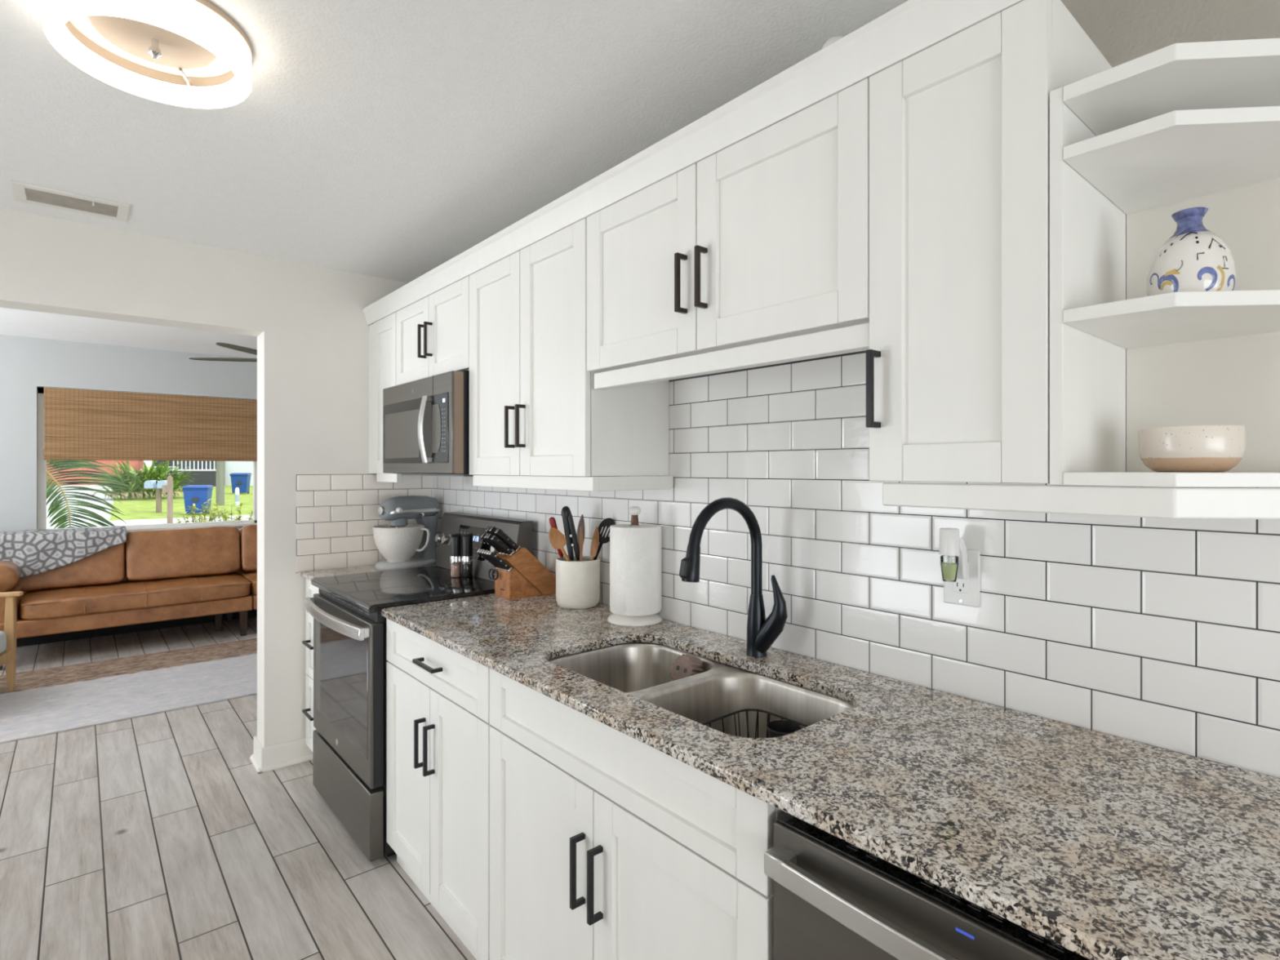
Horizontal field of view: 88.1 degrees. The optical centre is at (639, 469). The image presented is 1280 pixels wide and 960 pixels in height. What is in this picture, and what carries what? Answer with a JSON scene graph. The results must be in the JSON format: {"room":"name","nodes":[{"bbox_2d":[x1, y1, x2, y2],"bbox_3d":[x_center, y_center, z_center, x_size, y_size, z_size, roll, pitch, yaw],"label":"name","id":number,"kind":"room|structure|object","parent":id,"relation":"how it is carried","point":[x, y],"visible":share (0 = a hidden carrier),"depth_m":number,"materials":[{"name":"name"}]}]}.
{"room":"kitchen","nodes":[
{"label":"kitchen","id":0,"kind":"room"},
{"bbox_2d":[0,334,257,534],"bbox_3d":[-4.986,0.166,5.527,5.800,2.484,0.180,0,0,-40],"label":"wall","id":1,"kind":"structure","parent":0,"point":[27,364],"depth_m":5.52,"materials":[{"name":"paint"}]},
{"bbox_2d":[37,386,257,532],"bbox_3d":[-4.367,-0.064,6.006,1.635,1.233,0.150,0,0,-40],"label":"window","id":2,"kind":"structure","parent":1,"relation":"in","point":[42,463],"depth_m":5.54,"materials":[{"name":"paint"}]},
{"bbox_2d":[43,386,257,461],"bbox_3d":[-4.337,-0.377,5.977,1.561,0.603,0.061,0,0,-40],"label":"roman shade","id":3,"kind":"object","parent":2,"relation":"attached to","point":[81,424],"visible":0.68,"depth_m":5.92,"materials":[{"name":"brown wood"}]},
{"bbox_2d":[0,306,257,358],"bbox_3d":[-3.727,-1.126,4.117,5.700,0.100,4.000,0,0,-40],"label":"ceiling","id":4,"kind":"structure","parent":0,"point":[16,322],"depth_m":5.25,"materials":[{"name":"paint"}]},
{"bbox_2d":[189,342,257,361],"bbox_3d":[-2.564,-0.914,4.990,1.315,0.324,1.352,0,0,-40],"label":"ceiling fan","id":5,"kind":"object","parent":4,"relation":"hanging from","point":[248,350],"visible":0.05,"depth_m":4.82,"materials":[{"name":"metal"}]},
{"bbox_2d":[0,208,431,747],"bbox_3d":[-2.492,0.166,2.581,5.800,2.484,0.168,0,0,-40],"label":"wall","id":6,"kind":"structure","parent":0,"point":[310,326],"depth_m":3.15,"materials":[{"name":"paint"}]},
{"bbox_2d":[249,754,312,773],"bbox_3d":[-1.739,1.398,3.212,0.236,0.020,0.207,0,0,-40],"label":"trim","id":7,"kind":"structure","parent":6,"relation":"attached to","point":[260,770],"depth_m":3.13,"materials":[{"name":"paint"}]},
{"bbox_2d":[253,736,312,767],"bbox_3d":[-1.738,1.355,3.222,0.221,0.105,0.192,0,0,-40],"label":"baseboard","id":8,"kind":"structure","parent":6,"relation":"attached to","point":[280,753],"depth_m":3.14,"materials":[{"name":"paint"}]},
{"bbox_2d":[0,616,475,959],"bbox_3d":[-1.794,1.448,1.757,5.800,0.080,10.100,0,0,-40],"label":"floor","id":9,"kind":"structure","parent":0,"point":[159,836],"depth_m":2.43,"materials":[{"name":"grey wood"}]},
{"bbox_2d":[0,524,257,670],"bbox_3d":[-3.814,0.958,5.666,2.630,0.899,0.902,0,0,-40],"label":"sofa","id":10,"kind":"object","parent":9,"relation":"on","point":[162,579],"visible":0.64,"depth_m":5.37,"materials":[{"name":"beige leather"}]},
{"bbox_2d":[0,560,21,591],"bbox_3d":[-4.577,0.770,4.741,0.196,0.196,0.362,0,0,-40],"label":"bolster cushion","id":11,"kind":"object","parent":10,"relation":"on","point":[10,571],"visible":0.98,"depth_m":4.64,"materials":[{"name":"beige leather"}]},
{"bbox_2d":[0,525,126,578],"bbox_3d":[-4.649,0.659,5.257,0.888,0.360,0.516,0,0,-40],"label":"throw blanket","id":12,"kind":"object","parent":10,"relation":"on","point":[35,552],"visible":0.97,"depth_m":5.10,"materials":[{"name":"grey fabric"}]},
{"bbox_2d":[16,542,124,591],"bbox_3d":[-4.582,0.731,5.223,0.805,0.444,0.291,0,0,-40],"label":"cushion","id":13,"kind":"object","parent":10,"relation":"on","point":[105,567],"depth_m":5.23,"materials":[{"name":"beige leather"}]},
{"bbox_2d":[19,573,250,619],"bbox_3d":[-4.044,1.007,5.381,1.445,0.151,0.764,0,0,-40],"label":"seat cushion","id":14,"kind":"object","parent":10,"relation":"on","point":[126,596],"depth_m":5.14,"materials":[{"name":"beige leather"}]},
{"bbox_2d":[124,526,239,581],"bbox_3d":[-3.956,0.733,5.749,0.810,0.447,0.296,0,0,-40],"label":"cushion","id":15,"kind":"object","parent":10,"relation":"on","point":[162,555],"depth_m":5.65,"materials":[{"name":"brown leather"}]},
{"bbox_2d":[239,524,257,572],"bbox_3d":[-3.331,0.732,6.280,0.810,0.446,0.299,0,0,-40],"label":"cushion","id":16,"kind":"object","parent":10,"relation":"on","point":[247,534],"depth_m":5.98,"materials":[{"name":"brown leather"}]},
{"bbox_2d":[240,571,257,595],"bbox_3d":[-3.167,1.007,6.124,0.841,0.149,0.764,0,0,-40],"label":"seat cushion","id":17,"kind":"object","parent":10,"relation":"on","point":[251,576],"depth_m":5.70,"materials":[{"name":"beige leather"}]},
{"bbox_2d":[0,638,257,743],"bbox_3d":[-3.384,1.402,4.292,4.250,0.010,1.516,0,0,-40],"label":"area rug","id":18,"kind":"object","parent":9,"relation":"on","point":[46,701],"visible":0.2,"depth_m":4.23,"materials":[{"name":"white carpet"}]},
{"bbox_2d":[0,591,22,691],"bbox_3d":[-4.123,0.956,3.754,0.754,0.882,0.672,0,0,-25],"label":"armchair","id":19,"kind":"object","parent":18,"relation":"on","point":[7,637],"visible":1,"depth_m":4.14,"materials":[{"name":"brown wood"}]},
{"bbox_2d":[0,631,6,653],"bbox_3d":[-4.117,1.061,3.757,0.670,0.147,0.548,0,0,-25],"label":"seat cushion","id":20,"kind":"object","parent":19,"relation":"on","point":[2,634],"depth_m":4.03,"materials":[{"name":"grey fabric"}]},
{"bbox_2d":[302,578,319,751],"bbox_3d":[-1.288,0.964,3.269,0.664,0.888,0.331,0,0,-40],"label":"base cabinet","id":21,"kind":"object","parent":9,"relation":"on","point":[310,589],"visible":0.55,"depth_m":3.15,"materials":[{"name":"paint"}]},
{"bbox_2d":[300,564,435,580],"bbox_3d":[-1.279,0.506,3.273,0.653,0.025,0.342,0,0,-40],"label":"countertop","id":22,"kind":"structure","parent":21,"relation":"on","point":[308,575],"depth_m":3.18,"materials":[{"name":"stone"}]},
{"bbox_2d":[372,495,439,570],"bbox_3d":[-1.173,0.315,3.361,0.350,0.358,0.247,0,0,-37],"label":"stand mixer","id":23,"kind":"object","parent":22,"relation":"on","point":[397,541],"visible":0.98,"depth_m":3.29,"materials":[{"name":"grey metal"}]},
{"bbox_2d":[372,524,430,562],"bbox_3d":[-1.214,0.374,3.329,0.247,0.176,0.247,0,0,-40],"label":"mixing bowl","id":24,"kind":"object","parent":23,"relation":"on","point":[397,543],"depth_m":3.26,"materials":[{"name":"white ceramic"}]},
{"bbox_2d":[304,511,533,862],"bbox_3d":[-0.966,0.812,2.810,0.726,1.192,0.761,0,0,-40],"label":"range","id":25,"kind":"object","parent":9,"relation":"on","point":[349,739],"visible":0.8,"depth_m":2.57,"materials":[{"name":"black metal"}]},
{"bbox_2d":[311,565,494,613],"bbox_3d":[-0.943,0.493,2.829,0.668,0.030,0.761,0,0,-40],"label":"cooktop","id":26,"kind":"object","parent":25,"relation":"in","point":[369,592],"depth_m":2.69,"materials":[{"name":"black glass"}]},
{"bbox_2d":[449,533,461,577],"bbox_3d":[-0.815,0.381,2.927,0.048,0.193,0.048,0,0,33],"label":"grinder","id":27,"kind":"object","parent":25,"relation":"on","point":[455,539],"visible":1,"depth_m":2.91,"materials":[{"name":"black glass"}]},
{"bbox_2d":[450,561,461,577],"bbox_3d":[-0.815,0.442,2.927,0.046,0.072,0.046,0,0,33],"label":"glass jar","id":28,"kind":"object","parent":27,"relation":"on","point":[455,569],"depth_m":2.91,"materials":[{"name":"pink"}]},
{"bbox_2d":[461,533,472,577],"bbox_3d":[-0.764,0.381,2.928,0.048,0.193,0.048,0,0,-29],"label":"grinder","id":29,"kind":"object","parent":25,"relation":"on","point":[467,539],"visible":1,"depth_m":2.91,"materials":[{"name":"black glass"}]},
{"bbox_2d":[462,561,472,577],"bbox_3d":[-0.764,0.442,2.928,0.046,0.072,0.046,0,0,-29],"label":"glass jar","id":30,"kind":"object","parent":29,"relation":"on","point":[467,569],"depth_m":2.91,"materials":[{"name":"black"}]},
{"bbox_2d":[386,618,491,959],"bbox_3d":[-0.425,0.964,2.251,0.664,0.888,0.769,0,0,-40],"label":"base cabinet","id":31,"kind":"object","parent":9,"relation":"on","point":[438,724],"visible":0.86,"depth_m":2.01,"materials":[{"name":"paint"}]},
{"bbox_2d":[381,593,1279,959],"bbox_3d":[0.092,0.506,1.653,0.655,0.025,2.364,0,0,-40],"label":"countertop","id":32,"kind":"structure","parent":31,"relation":"on","point":[1099,846],"depth_m":1.02,"materials":[{"name":"stone"}]},
{"bbox_2d":[494,546,555,599],"bbox_3d":[-0.452,0.398,2.607,0.226,0.191,0.118,0,0,-40],"label":"knife block","id":33,"kind":"object","parent":32,"relation":"on","point":[527,577],"visible":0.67,"depth_m":2.54,"materials":[{"name":"brown wood"}]},
{"bbox_2d":[476,548,497,568],"bbox_3d":[-0.577,0.356,2.559,0.113,0.100,0.014,0,0,-40],"label":"steak knife","id":34,"kind":"object","parent":33,"relation":"in","point":[479,549],"visible":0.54,"depth_m":2.54,"materials":[{"name":"black plastic"}]},
{"bbox_2d":[479,549,499,568],"bbox_3d":[-0.565,0.356,2.545,0.113,0.100,0.014,0,0,-40],"label":"steak knife","id":35,"kind":"object","parent":33,"relation":"in","point":[481,550],"visible":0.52,"depth_m":2.52,"materials":[{"name":"black plastic"}]},
{"bbox_2d":[484,525,493,535],"bbox_3d":[-0.541,0.277,2.574,0.129,0.115,0.018,0,0,-40],"label":"kitchen knife","id":36,"kind":"object","parent":33,"relation":"in","point":[488,526],"visible":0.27,"depth_m":2.54,"materials":[{"name":"black plastic"}]},
{"bbox_2d":[480,533,502,553],"bbox_3d":[-0.564,0.297,2.563,0.116,0.104,0.016,0,0,-40],"label":"kitchen knife","id":37,"kind":"object","parent":33,"relation":"in","point":[482,535],"visible":0.46,"depth_m":2.54,"materials":[{"name":"black plastic"}]},
{"bbox_2d":[481,549,502,569],"bbox_3d":[-0.553,0.356,2.531,0.113,0.100,0.014,0,0,-40],"label":"steak knife","id":38,"kind":"object","parent":33,"relation":"in","point":[483,551],"visible":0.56,"depth_m":2.52,"materials":[{"name":"black plastic"}]},
{"bbox_2d":[488,568,498,580],"bbox_3d":[-0.562,0.406,2.551,0.034,0.039,0.055,0,0,-40],"label":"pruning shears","id":39,"kind":"object","parent":33,"relation":"in","point":[494,574],"visible":1,"depth_m":2.54,"materials":[{"name":"black plastic"}]},
{"bbox_2d":[483,550,504,570],"bbox_3d":[-0.541,0.356,2.517,0.113,0.100,0.014,0,0,-40],"label":"steak knife","id":40,"kind":"object","parent":33,"relation":"in","point":[486,551],"visible":0.41,"depth_m":2.50,"materials":[{"name":"black plastic"}]},
{"bbox_2d":[483,533,505,554],"bbox_3d":[-0.546,0.297,2.543,0.115,0.102,0.016,0,0,-40],"label":"kitchen knife","id":41,"kind":"object","parent":33,"relation":"in","point":[486,535],"visible":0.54,"depth_m":2.52,"materials":[{"name":"black plastic"}]},
{"bbox_2d":[485,551,506,571],"bbox_3d":[-0.529,0.356,2.502,0.113,0.100,0.014,0,0,-40],"label":"steak knife","id":42,"kind":"object","parent":33,"relation":"in","point":[488,552],"visible":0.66,"depth_m":2.48,"materials":[{"name":"black plastic"}]},
{"bbox_2d":[485,533,507,555],"bbox_3d":[-0.531,0.296,2.523,0.118,0.105,0.016,0,0,-40],"label":"kitchen knife","id":43,"kind":"object","parent":33,"relation":"in","point":[489,536],"visible":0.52,"depth_m":2.50,"materials":[{"name":"black plastic"}]},
{"bbox_2d":[488,551,511,571],"bbox_3d":[-0.517,0.356,2.488,0.113,0.100,0.014,0,0,-40],"label":"steak knife","id":44,"kind":"object","parent":33,"relation":"in","point":[492,554],"visible":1,"depth_m":2.48,"materials":[{"name":"black plastic"}]},
{"bbox_2d":[488,525,513,550],"bbox_3d":[-0.522,0.275,2.549,0.132,0.118,0.018,0,0,-40],"label":"kitchen knife","id":45,"kind":"object","parent":33,"relation":"in","point":[492,528],"visible":0.41,"depth_m":2.52,"materials":[{"name":"black plastic"}]},
{"bbox_2d":[490,535,514,555],"bbox_3d":[-0.512,0.298,2.504,0.114,0.101,0.016,0,0,-40],"label":"kitchen knife","id":46,"kind":"object","parent":33,"relation":"in","point":[495,539],"visible":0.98,"depth_m":2.49,"materials":[{"name":"black plastic"}]},
{"bbox_2d":[493,528,520,551],"bbox_3d":[-0.498,0.279,2.527,0.124,0.111,0.018,0,0,-40],"label":"kitchen knife","id":47,"kind":"object","parent":33,"relation":"in","point":[499,532],"visible":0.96,"depth_m":2.51,"materials":[{"name":"black plastic"}]},
{"bbox_2d":[555,555,599,608],"bbox_3d":[-0.224,0.409,2.392,0.159,0.170,0.159,0,0,-40],"label":"utensil crock","id":48,"kind":"object","parent":32,"relation":"on","point":[577,583],"visible":0.9,"depth_m":2.32,"materials":[{"name":"beige ceramic"}]},
{"bbox_2d":[549,516,564,560],"bbox_3d":[-0.284,0.325,2.400,0.103,0.305,0.022,0,0,-40],"label":"scraper","id":49,"kind":"object","parent":48,"relation":"in","point":[552,520],"visible":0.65,"depth_m":2.37,"materials":[{"name":"plastic"}]},
{"bbox_2d":[549,527,570,561],"bbox_3d":[-0.245,0.340,2.341,0.162,0.277,0.023,0,0,-31],"label":"wooden spoon","id":50,"kind":"object","parent":48,"relation":"in","point":[557,540],"visible":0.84,"depth_m":2.32,"materials":[{"name":"brown wood"}]},
{"bbox_2d":[560,506,579,561],"bbox_3d":[-0.234,0.305,2.384,0.100,0.344,0.041,0,0,-16],"label":"tongs","id":51,"kind":"object","parent":48,"relation":"in","point":[571,536],"visible":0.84,"depth_m":2.37,"materials":[{"name":"metal"}]},
{"bbox_2d":[576,514,584,561],"bbox_3d":[-0.223,0.322,2.445,0.043,0.309,0.021,0,0,6],"label":"wooden spatula","id":52,"kind":"object","parent":48,"relation":"in","point":[581,523],"visible":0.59,"depth_m":2.44,"materials":[{"name":"brown wood"}]},
{"bbox_2d":[579,526,582,561],"bbox_3d":[-0.206,0.340,2.328,0.012,0.274,0.036,0,0,-7],"label":"wooden spatula","id":53,"kind":"object","parent":48,"relation":"in","point":[581,531],"visible":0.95,"depth_m":2.32,"materials":[{"name":"brown wood"}]},
{"bbox_2d":[590,526,599,560],"bbox_3d":[-0.171,0.341,2.379,0.019,0.273,0.084,0,0,-40],"label":"wooden spoon","id":54,"kind":"object","parent":48,"relation":"in","point":[595,541],"visible":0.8,"depth_m":2.37,"materials":[{"name":"brown wood"}]},
{"bbox_2d":[593,517,615,559],"bbox_3d":[-0.160,0.327,2.388,0.149,0.303,0.028,0,0,21],"label":"slotted spoon","id":55,"kind":"object","parent":48,"relation":"in","point":[608,522],"visible":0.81,"depth_m":2.37,"materials":[{"name":"black plastic"}]},
{"bbox_2d":[607,506,662,626],"bbox_3d":[-0.017,0.308,2.157,0.178,0.372,0.178,0,0,-40],"label":"paper towel holder","id":56,"kind":"object","parent":32,"relation":"on","point":[614,619],"visible":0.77,"depth_m":2.10,"materials":[{"name":"white ceramic"}]},
{"bbox_2d":[609,524,662,616],"bbox_3d":[-0.017,0.323,2.156,0.162,0.276,0.164,0,0,-40],"label":"paper towel roll","id":57,"kind":"object","parent":56,"relation":"on","point":[635,552],"visible":0.97,"depth_m":2.09,"materials":[{"name":"white paper"}]},
{"bbox_2d":[549,642,853,737],"bbox_3d":[0.109,0.620,1.597,0.438,0.200,0.817,0,0,-40],"label":"sink","id":58,"kind":"object","parent":32,"relation":"in","point":[641,670],"visible":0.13,"depth_m":1.67,"materials":[{"name":"metal"}]},
{"bbox_2d":[549,642,713,692],"bbox_3d":[-0.029,0.620,1.760,0.396,0.200,0.348,0,0,-40],"label":"basin","id":59,"kind":"object","parent":58,"relation":"in","point":[630,667],"depth_m":1.94,"materials":[{"name":"silver metal"}]},
{"bbox_2d":[670,653,705,680],"bbox_3d":[0.130,0.552,1.798,0.076,0.099,0.092,0,0,-38],"label":"pad","id":60,"kind":"object","parent":58,"relation":"in","point":[686,665],"visible":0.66,"depth_m":1.78,"materials":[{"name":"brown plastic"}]},
{"bbox_2d":[639,672,853,737],"bbox_3d":[0.231,0.620,1.452,0.396,0.200,0.395,0,0,-40],"label":"basin","id":61,"kind":"object","parent":58,"relation":"in","point":[702,699],"depth_m":1.63,"materials":[{"name":"silver metal"}]},
{"bbox_2d":[700,708,808,737],"bbox_3d":[0.245,0.648,1.437,0.304,0.130,0.262,0,0,-40],"label":"basket","id":62,"kind":"object","parent":58,"relation":"in","point":[757,710],"visible":0.12,"depth_m":1.59,"materials":[{"name":"black metal"}]},
{"bbox_2d":[766,720,801,737],"bbox_3d":[0.326,0.645,1.501,0.078,0.122,0.078,0,0,-40],"label":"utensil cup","id":63,"kind":"object","parent":62,"relation":"in","point":[777,728],"visible":0.38,"depth_m":1.53,"materials":[{"name":"black plastic"}]},
{"bbox_2d":[679,497,787,657],"bbox_3d":[0.237,0.283,1.663,0.312,0.422,0.115,0,0,-40],"label":"faucet","id":64,"kind":"object","parent":32,"relation":"on","point":[762,633],"visible":1,"depth_m":1.72,"materials":[{"name":"black metal"}]},
{"bbox_2d":[489,668,786,959],"bbox_3d":[0.128,0.964,1.597,0.664,0.888,0.934,0,0,-40],"label":"base cabinet","id":65,"kind":"object","parent":9,"relation":"on","point":[605,844],"visible":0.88,"depth_m":1.36,"materials":[{"name":"paint"}]},
{"bbox_2d":[764,813,1088,959],"bbox_3d":[0.614,0.975,0.992,0.654,0.866,0.600,0,0,-40],"label":"dishwasher","id":66,"kind":"object","parent":9,"relation":"on","point":[834,899],"visible":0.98,"depth_m":0.91,"materials":[{"name":"grey metal"}]},
{"bbox_2d":[0,0,908,283],"bbox_3d":[-0.348,-1.044,0.360,3.300,0.100,6.100,0,0,-40],"label":"ceiling","id":67,"kind":"structure","parent":0,"point":[390,140],"depth_m":1.84,"materials":[{"name":"paint"}]},
{"bbox_2d":[10,180,129,222],"bbox_3d":[-2.108,-0.985,2.461,0.326,0.018,0.210,0,0,-40],"label":"ceiling vent","id":68,"kind":"object","parent":67,"relation":"in","point":[23,193],"visible":1,"depth_m":2.44,"materials":[{"name":"metal"}]},
{"bbox_2d":[43,0,252,108],"bbox_3d":[-1.086,-0.950,1.481,0.376,0.088,0.376,0,0,-40],"label":"ceiling light","id":69,"kind":"object","parent":67,"relation":"attached to","point":[184,53],"visible":1,"depth_m":1.48,"materials":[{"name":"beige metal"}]},
{"bbox_2d":[431,0,1279,778],"bbox_3d":[0.863,0.207,1.367,0.150,2.402,6.070,0,0,-40],"label":"wall","id":70,"kind":"structure","parent":0,"point":[1161,633],"depth_m":1.43,"materials":[{"name":"white tile"}]},
{"bbox_2d":[368,311,402,482],"bbox_3d":[-1.144,-0.337,3.361,0.334,0.801,0.390,0,0,-40],"label":"upper cabinet","id":71,"kind":"object","parent":70,"relation":"attached to","point":[382,333],"visible":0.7,"depth_m":3.29,"materials":[{"name":"paint"}]},
{"bbox_2d":[395,275,469,385],"bbox_3d":[-0.784,-0.559,2.909,0.368,0.355,0.756,0,0,-40],"label":"upper cabinet","id":72,"kind":"object","parent":70,"relation":"attached to","point":[433,331],"visible":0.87,"depth_m":2.77,"materials":[{"name":"paint"}]},
{"bbox_2d":[382,369,518,476],"bbox_3d":[-0.815,-0.174,2.882,0.429,0.407,0.745,0,0,-40],"label":"microwave","id":73,"kind":"object","parent":72,"relation":"attached to","point":[426,420],"visible":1,"depth_m":2.63,"materials":[{"name":"silver metal"}]},
{"bbox_2d":[469,217,673,491],"bbox_3d":[-0.284,-0.336,2.318,0.368,0.802,0.785,0,0,-40],"label":"upper cabinet","id":74,"kind":"object","parent":70,"relation":"attached to","point":[537,415],"visible":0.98,"depth_m":2.13,"materials":[{"name":"paint"}]},
{"bbox_2d":[586,78,869,390],"bbox_3d":[0.250,-0.484,1.689,0.368,0.505,0.906,0,0,-40],"label":"upper cabinet","id":75,"kind":"object","parent":70,"relation":"attached to","point":[755,252],"visible":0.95,"depth_m":1.49,"materials":[{"name":"paint"}]},
{"bbox_2d":[362,0,1021,324],"bbox_3d":[-0.378,-0.778,2.203,0.064,0.080,3.146,0,0,-40],"label":"crown molding","id":76,"kind":"structure","parent":75,"relation":"attached to","point":[913,26],"depth_m":1.47,"materials":[{"name":"paint"}]},
{"bbox_2d":[820,35,852,101],"bbox_3d":[0.430,-0.841,1.452,0.068,0.205,0.068,0,0,-40],"label":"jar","id":77,"kind":"object","parent":75,"relation":"on","point":[833,39],"visible":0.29,"depth_m":1.43,"materials":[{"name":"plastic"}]},
{"bbox_2d":[668,350,866,382],"bbox_3d":[0.405,-0.288,1.798,0.009,0.006,0.980,0,0,-40],"label":"trim","id":78,"kind":"structure","parent":70,"relation":"attached to","point":[860,352],"depth_m":1.83,"materials":[{"name":"wood"}]},
{"bbox_2d":[943,549,979,607],"bbox_3d":[0.698,0.235,1.439,0.009,0.122,0.077,0,0,-40],"label":"wall outlet","id":79,"kind":"object","parent":70,"relation":"attached to","point":[966,592],"visible":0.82,"depth_m":1.42,"materials":[{"name":"white plastic"}]},
{"bbox_2d":[939,528,967,582],"bbox_3d":[0.668,0.182,1.413,0.070,0.112,0.039,0,0,-40],"label":"air freshener","id":80,"kind":"object","parent":79,"relation":"attached to","point":[951,545],"visible":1,"depth_m":1.40,"materials":[{"name":"white plastic"}]},
{"bbox_2d":[940,555,958,582],"bbox_3d":[0.656,0.210,1.403,0.036,0.056,0.036,0,0,-40],"label":"glass bottle","id":81,"kind":"object","parent":80,"relation":"on","point":[949,571],"depth_m":1.40,"materials":[{"name":"green glass"}]},
{"bbox_2d":[952,562,968,594],"bbox_3d":[0.696,0.235,1.437,0.003,0.068,0.034,0,0,-40],"label":"receptacle","id":82,"kind":"object","parent":79,"relation":"attached to","point":[961,586],"depth_m":1.43,"materials":[{"name":"white plastic"}]},
{"bbox_2d":[866,0,1111,483],"bbox_3d":[0.642,-0.362,1.226,0.368,0.769,0.300,0,0,-40],"label":"upper cabinet","id":83,"kind":"object","parent":70,"relation":"attached to","point":[957,357],"visible":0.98,"depth_m":1.12,"materials":[{"name":"paint"}]},
{"bbox_2d":[1049,38,1279,487],"bbox_3d":[0.853,-0.277,1.010,0.342,0.603,0.298,0,0,-40],"label":"corner shelf","id":84,"kind":"object","parent":70,"relation":"attached to","point":[1149,138],"visible":1,"depth_m":1.03,"materials":[{"name":"paint"}]},
{"bbox_2d":[882,482,1279,519],"bbox_3d":[0.723,0.047,1.023,0.658,0.042,0.224,0,0,21],"label":"trim molding","id":85,"kind":"structure","parent":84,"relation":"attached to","point":[1175,503],"depth_m":0.97,"materials":[{"name":"paint"}]},
{"bbox_2d":[1146,206,1235,296],"bbox_3d":[0.851,-0.319,1.025,0.108,0.158,0.107,0,0,-40],"label":"vase","id":86,"kind":"object","parent":84,"relation":"on","point":[1194,258],"visible":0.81,"depth_m":0.99,"materials":[{"name":"white ceramic"}]},
{"bbox_2d":[1137,425,1245,472],"bbox_3d":[0.851,-0.029,1.025,0.129,0.068,0.129,0,0,-40],"label":"bowl","id":87,"kind":"object","parent":84,"relation":"on","point":[1197,448],"visible":1,"depth_m":0.98,"materials":[{"name":"white ceramic"}]},
{"label":"outside","id":88,"kind":"structure","parent":0,"visible":0},
{"bbox_2d":[46,466,253,528],"bbox_3d":[-24.250,0.696,69.580,110.000,2.163,122.465,0,0,-40],"label":"ground","id":89,"kind":"structure","parent":88,"point":[136,511],"depth_m":27.43,"materials":[{"name":"green plant"}]},
{"bbox_2d":[46,459,133,528],"bbox_3d":[-6.551,0.438,7.000,1.921,2.691,0.508,0,0,-35],"label":"palm tree","id":90,"kind":"object","parent":89,"relation":"on","point":[56,502],"visible":0.37,"depth_m":7.15,"materials":[{"name":"green plant"}]},
{"bbox_2d":[46,459,143,485],"bbox_3d":[-42.053,-1.644,46.757,11.300,6.500,7.600,0,0,-35],"label":"brick house","id":91,"kind":"structure","parent":89,"relation":"on","point":[136,464],"depth_m":45.75,"materials":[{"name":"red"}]},
{"bbox_2d":[82,460,195,499],"bbox_3d":[-24.823,0.412,32.988,4.738,2.124,3.565,0,0,-40],"label":"clump","id":92,"kind":"object","parent":89,"relation":"on","point":[135,480],"visible":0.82,"depth_m":32.43,"materials":[{"name":"green plant"}]},
{"bbox_2d":[143,480,167,512],"bbox_3d":[-18.542,1.055,25.500,0.840,1.260,0.560,0,0,-12],"label":"mailbox post","id":93,"kind":"object","parent":89,"relation":"on","point":[156,485],"visible":0.75,"depth_m":25.41,"materials":[{"name":"brown wood"}]},
{"bbox_2d":[162,475,173,523],"bbox_3d":[-15.388,0.988,21.560,0.275,1.580,0.200,0,0,-40],"label":"wooden post","id":94,"kind":"object","parent":89,"relation":"on","point":[168,488],"visible":0.9,"depth_m":21.55,"materials":[{"name":"brown wood"}]},
{"bbox_2d":[182,484,213,514],"bbox_3d":[-16.698,1.168,25.000,0.848,1.100,0.848,0,0,-20],"label":"trash bin","id":95,"kind":"object","parent":89,"relation":"on","point":[197,495],"visible":0.84,"depth_m":24.70,"materials":[{"name":"blue plastic"}]},
{"bbox_2d":[176,503,220,523],"bbox_3d":[-9.002,1.239,13.485,0.766,1.085,0.567,0,0,-9],"label":"shrub","id":96,"kind":"object","parent":89,"relation":"on","point":[193,507],"visible":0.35,"depth_m":13.47,"materials":[{"name":"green plant"}]},
{"bbox_2d":[151,460,253,486],"bbox_3d":[-28.869,-1.723,51.190,13.200,6.600,9.500,0,0,-16],"label":"house","id":97,"kind":"structure","parent":89,"relation":"on","point":[204,473],"depth_m":46.41,"materials":[{"name":"white"}]},
{"bbox_2d":[215,461,224,505],"bbox_3d":[-18.712,-2.477,29.500,0.330,8.230,0.330,0,0,-40],"label":"utility pole","id":98,"kind":"object","parent":89,"relation":"on","point":[220,487],"visible":0.28,"depth_m":29.37,"materials":[{"name":"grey wood"}]},
{"bbox_2d":[200,498,253,521],"bbox_3d":[-8.047,1.182,12.963,0.969,1.202,0.794,0,0,0],"label":"shrub","id":99,"kind":"object","parent":89,"relation":"on","point":[226,517],"visible":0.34,"depth_m":12.99,"materials":[{"name":"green plant"}]},
{"bbox_2d":[235,487,239,506],"bbox_3d":[-17.834,1.223,29.300,0.174,0.820,0.171,0,0,-40],"label":"marker post","id":100,"kind":"object","parent":89,"relation":"on","point":[237,489],"visible":0.98,"depth_m":29.22,"materials":[{"name":"white plastic"}]},
{"bbox_2d":[229,472,251,493],"bbox_3d":[-22.923,0.825,38.000,0.912,1.200,0.912,0,0,-17],"label":"trash bin","id":101,"kind":"object","parent":89,"relation":"on","point":[242,481],"visible":0.88,"depth_m":37.68,"materials":[{"name":"blue plastic"}]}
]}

